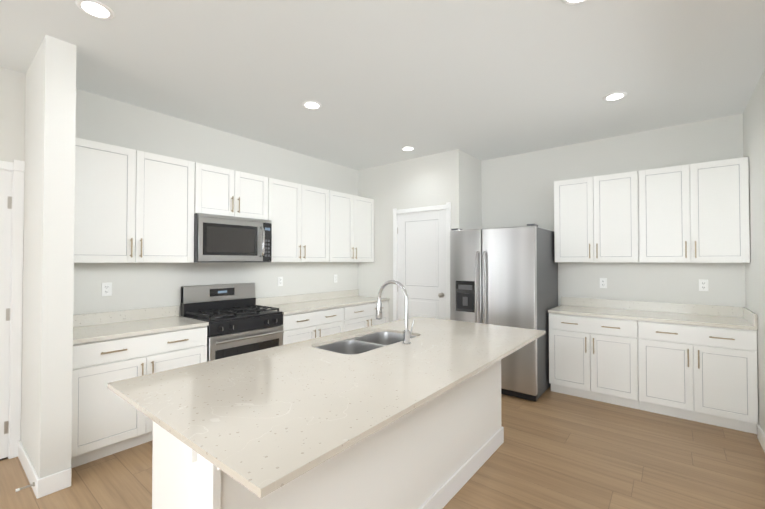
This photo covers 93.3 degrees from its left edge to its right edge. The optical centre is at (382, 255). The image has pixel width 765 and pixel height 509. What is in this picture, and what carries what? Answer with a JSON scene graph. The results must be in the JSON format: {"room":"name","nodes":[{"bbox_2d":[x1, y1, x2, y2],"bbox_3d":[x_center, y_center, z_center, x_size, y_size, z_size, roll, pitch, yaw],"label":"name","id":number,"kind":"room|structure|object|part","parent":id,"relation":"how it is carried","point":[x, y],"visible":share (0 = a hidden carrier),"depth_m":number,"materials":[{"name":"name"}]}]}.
{"room":"kitchen","nodes":[
{"label":"kitchen","id":0,"kind":"room"},
{"bbox_2d":[21,35,76,478],"bbox_3d":[-2.369,0.054,2.545,0.769,2.879,0.150,-1,-1,39],"label":"wall","id":1,"kind":"structure","parent":0,"point":[48,283],"depth_m":2.32,"materials":[{"name":"white paint"}]},
{"bbox_2d":[18,441,48,498],"bbox_3d":[-2.405,1.435,2.468,0.782,0.115,0.044,-1,-1,39],"label":"baseboard","id":2,"kind":"structure","parent":1,"relation":"attached to","point":[41,488],"depth_m":2.30,"materials":[{"name":"white wood"}]},
{"bbox_2d":[16,482,34,491],"bbox_3d":[-2.204,1.429,2.227,0.026,0.026,0.082,-1,-1,39],"label":"spring door stop","id":3,"kind":"object","parent":2,"relation":"attached to","point":[21,488],"visible":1,"depth_m":2.23,"materials":[{"name":"silver metal"}]},
{"bbox_2d":[0,67,357,460],"bbox_3d":[-2.662,0.058,2.850,0.131,2.880,10.420,-1,-1,39],"label":"wall","id":4,"kind":"structure","parent":0,"point":[102,119],"depth_m":3.28,"materials":[{"name":"white paint"}]},
{"bbox_3d":[-2.996,0.423,2.361,0.108,2.116,0.804,-1,-1,39],"label":"door hall","id":5,"kind":"part","parent":4,"relation":"part of","materials":[{"name":"white"}]},
{"bbox_3d":[-3.035,0.386,2.387,0.120,2.210,0.928,-1,-1,39],"label":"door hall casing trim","id":6,"kind":"part","parent":4,"relation":"part of","materials":[{"name":"white wood"}]},
{"bbox_2d":[102,282,111,295],"bbox_3d":[-2.388,0.292,3.127,0.008,0.116,0.072,-1,-1,39],"label":"outlet","id":7,"kind":"object","parent":4,"relation":"attached to","point":[106,289],"visible":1,"depth_m":3.13,"materials":[{"name":"white plastic"}]},
{"bbox_2d":[74,137,373,262],"bbox_3d":[-1.357,-0.398,4.138,0.366,0.950,3.584,-1,-1,39],"label":"upper cabinet","id":8,"kind":"object","parent":4,"relation":"attached to","point":[134,206],"visible":0.9,"depth_m":3.31,"materials":[{"name":"white wood"}]},
{"bbox_2d":[194,213,271,261],"bbox_3d":[-1.594,-0.161,3.760,0.464,0.461,0.786,-1,-1,39],"label":"microwave","id":9,"kind":"object","parent":8,"relation":"attached to","point":[220,238],"visible":0.96,"depth_m":3.60,"materials":[{"name":"grey metal"}]},
{"bbox_2d":[278,277,282,285],"bbox_3d":[-1.277,0.323,4.518,0.008,0.116,0.072,-1,-1,39],"label":"outlet","id":10,"kind":"object","parent":4,"relation":"attached to","point":[280,281],"visible":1,"depth_m":4.52,"materials":[{"name":"white plastic"}]},
{"bbox_2d":[256,289,359,304],"bbox_3d":[-0.946,0.564,4.915,0.020,0.099,1.834,-1,-1,39],"label":"backsplash","id":11,"kind":"structure","parent":4,"relation":"attached to","point":[346,293],"depth_m":4.80,"materials":[{"name":"beige stone"}]},
{"bbox_2d":[0,386,764,508],"bbox_3d":[0.314,1.493,0.451,9.450,0.060,10.420,-1,-1,39],"label":"floor","id":12,"kind":"structure","parent":0,"point":[555,450],"depth_m":2.52,"materials":[{"name":"brown wood"}]},
{"bbox_2d":[71,305,208,467],"bbox_3d":[-2.071,0.993,3.004,0.641,1.015,0.954,-1,-1,39],"label":"base cabinet","id":13,"kind":"object","parent":12,"relation":"on","point":[112,346],"visible":0.62,"depth_m":2.73,"materials":[{"name":"painted wood"},{"name":"nickel"}]},
{"bbox_2d":[181,283,283,360],"bbox_3d":[-1.498,0.908,3.667,0.656,1.205,0.782,-1,-1,39],"label":"gas range","id":14,"kind":"object","parent":12,"relation":"on","point":[237,318],"visible":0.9,"depth_m":3.59,"materials":[{"name":"grey metal"}]},
{"bbox_2d":[282,305,347,344],"bbox_3d":[-0.984,1.079,4.391,0.605,0.883,0.979,-1,-1,39],"label":"base cabinet","id":15,"kind":"object","parent":12,"relation":"on","point":[311,316],"depth_m":4.15,"materials":[{"name":"white wood"}]},
{"bbox_2d":[260,297,389,316],"bbox_3d":[-0.710,0.625,4.725,0.625,0.030,1.834,-1,-1,39],"label":"countertop","id":16,"kind":"structure","parent":15,"relation":"on","point":[333,302],"depth_m":4.50,"materials":[{"name":"beige stone"}]},
{"bbox_2d":[107,280,545,508],"bbox_3d":[0.024,0.825,2.197,1.190,1.328,2.490,-1,-1,39],"label":"kitchen island","id":17,"kind":"object","parent":12,"relation":"on","point":[405,413],"visible":1,"depth_m":1.61,"materials":[{"name":"white stone"}]},
{"bbox_2d":[348,301,388,330],"bbox_3d":[-0.451,1.089,5.059,0.605,0.883,0.979,-1,-1,39],"label":"base cabinet","id":18,"kind":"object","parent":12,"relation":"on","point":[359,316],"depth_m":4.86,"materials":[{"name":"white wood"}]},
{"bbox_2d":[450,224,557,401],"bbox_3d":[1.465,0.599,4.348,0.976,1.842,1.034,-1,-1,39],"label":"refrigerator","id":19,"kind":"object","parent":12,"relation":"on","point":[506,276],"visible":0.69,"depth_m":3.92,"materials":[{"name":"grey metal"}]},
{"bbox_2d":[549,313,757,433],"bbox_3d":[2.641,1.069,3.701,1.617,0.883,0.641,-1,-1,39],"label":"base cabinet","id":20,"kind":"object","parent":12,"relation":"on","point":[704,374],"visible":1,"depth_m":3.38,"materials":[{"name":"white wood"}]},
{"bbox_2d":[548,297,757,329],"bbox_3d":[2.646,0.561,3.715,1.617,0.130,0.625,-1,-1,39],"label":"countertop","id":21,"kind":"structure","parent":20,"relation":"on","point":[734,317],"depth_m":3.65,"materials":[{"name":"stone"}]},
{"bbox_2d":[0,0,764,169],"bbox_3d":[0.314,-1.447,0.494,9.450,0.060,10.420,-1,-1,39],"label":"ceiling","id":22,"kind":"structure","parent":0,"point":[382,82],"depth_m":2.63,"materials":[{"name":"grey paint"}]},
{"bbox_2d":[75,0,114,18],"bbox_3d":[-1.620,-1.390,2.038,0.176,0.007,0.176,-1,-1,39],"label":"recessed light","id":23,"kind":"object","parent":22,"relation":"in","point":[96,9],"visible":1,"depth_m":2.03,"materials":[{"name":"white plastic"}]},
{"bbox_2d":[302,101,321,108],"bbox_3d":[-0.643,-1.371,3.293,0.176,0.007,0.176,-1,-1,39],"label":"recessed light","id":24,"kind":"object","parent":22,"relation":"in","point":[311,104],"visible":1,"depth_m":3.28,"materials":[{"name":"white plastic"}]},
{"bbox_2d":[401,146,414,150],"bbox_3d":[0.325,-1.353,4.568,0.176,0.007,0.176,-1,-1,39],"label":"recessed light","id":25,"kind":"object","parent":22,"relation":"in","point":[407,148],"visible":1,"depth_m":4.55,"materials":[{"name":"white plastic"}]},
{"bbox_2d":[562,0,586,4],"bbox_3d":[1.048,-1.392,1.917,0.176,0.007,0.176,-1,-1,39],"label":"recessed light","id":26,"kind":"object","parent":22,"relation":"in","point":[571,2],"visible":1,"depth_m":1.97,"materials":[{"name":"white plastic"}]},
{"bbox_2d":[603,92,626,100],"bbox_3d":[2.009,-1.374,3.120,0.176,0.007,0.176,-1,-1,39],"label":"recessed light","id":27,"kind":"object","parent":22,"relation":"in","point":[614,96],"visible":1,"depth_m":3.11,"materials":[{"name":"white plastic"}]},
{"bbox_2d":[358,149,461,321],"bbox_3d":[0.316,0.092,5.136,1.729,2.880,0.131,-1,-1,39],"label":"wall","id":28,"kind":"structure","parent":0,"point":[424,206],"depth_m":5.01,"materials":[{"name":"white paint"}]},
{"bbox_3d":[0.515,0.461,4.918,0.795,2.116,0.108,-1,-1,39],"label":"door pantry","id":29,"kind":"part","parent":28,"relation":"part of","materials":[{"name":"white wood"}]},
{"bbox_3d":[0.545,0.424,4.954,0.924,2.210,0.120,-1,-1,39],"label":"door pantry casing trim","id":30,"kind":"part","parent":28,"relation":"part of","materials":[{"name":"white wood"}]},
{"bbox_2d":[462,151,481,229],"bbox_3d":[1.428,0.093,5.239,0.120,2.880,1.380,-1,-1,39],"label":"wall","id":31,"kind":"structure","parent":0,"point":[471,166],"depth_m":4.87,"materials":[{"name":"white paint"}]},
{"bbox_2d":[481,113,745,306],"bbox_3d":[4.083,0.061,3.042,6.769,2.880,0.100,-1,-1,39],"label":"wall","id":32,"kind":"structure","parent":0,"point":[517,190],"depth_m":4.09,"materials":[{"name":"white paint"}]},
{"bbox_2d":[554,172,629,262],"bbox_3d":[2.447,-0.399,4.077,0.870,0.950,0.330,-1,-1,39],"label":"upper cabinet","id":33,"kind":"object","parent":32,"relation":"attached to","point":[592,214],"depth_m":3.97,"materials":[{"name":"white wood"}]},
{"bbox_2d":[600,278,606,287],"bbox_3d":[2.560,0.318,4.185,0.072,0.116,0.008,-1,-1,39],"label":"outlet","id":34,"kind":"object","parent":32,"relation":"attached to","point":[603,282],"visible":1,"depth_m":4.18,"materials":[{"name":"white plastic"}]},
{"bbox_2d":[630,157,749,262],"bbox_3d":[3.029,-0.406,3.611,0.870,0.950,0.330,-1,-1,39],"label":"upper cabinet","id":35,"kind":"object","parent":32,"relation":"attached to","point":[694,213],"depth_m":3.45,"materials":[{"name":"white wood"}]},
{"bbox_2d":[699,280,707,290],"bbox_3d":[3.240,0.300,3.642,0.072,0.116,0.008,-1,-1,39],"label":"outlet","id":36,"kind":"object","parent":32,"relation":"attached to","point":[703,285],"visible":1,"depth_m":3.64,"materials":[{"name":"white plastic"}]},
{"bbox_2d":[743,69,764,433],"bbox_3d":[2.885,0.056,2.641,0.100,2.879,2.019,-1,-1,39],"label":"wall","id":37,"kind":"structure","parent":0,"point":[754,131],"depth_m":2.94,"materials":[{"name":"white paint"}]},
{"bbox_2d":[757,425,764,451],"bbox_3d":[2.655,1.434,2.400,0.044,0.115,1.414,-1,-1,39],"label":"baseboard","id":38,"kind":"structure","parent":37,"relation":"attached to","point":[760,434],"depth_m":2.83,"materials":[{"name":"white wood"}]}
]}

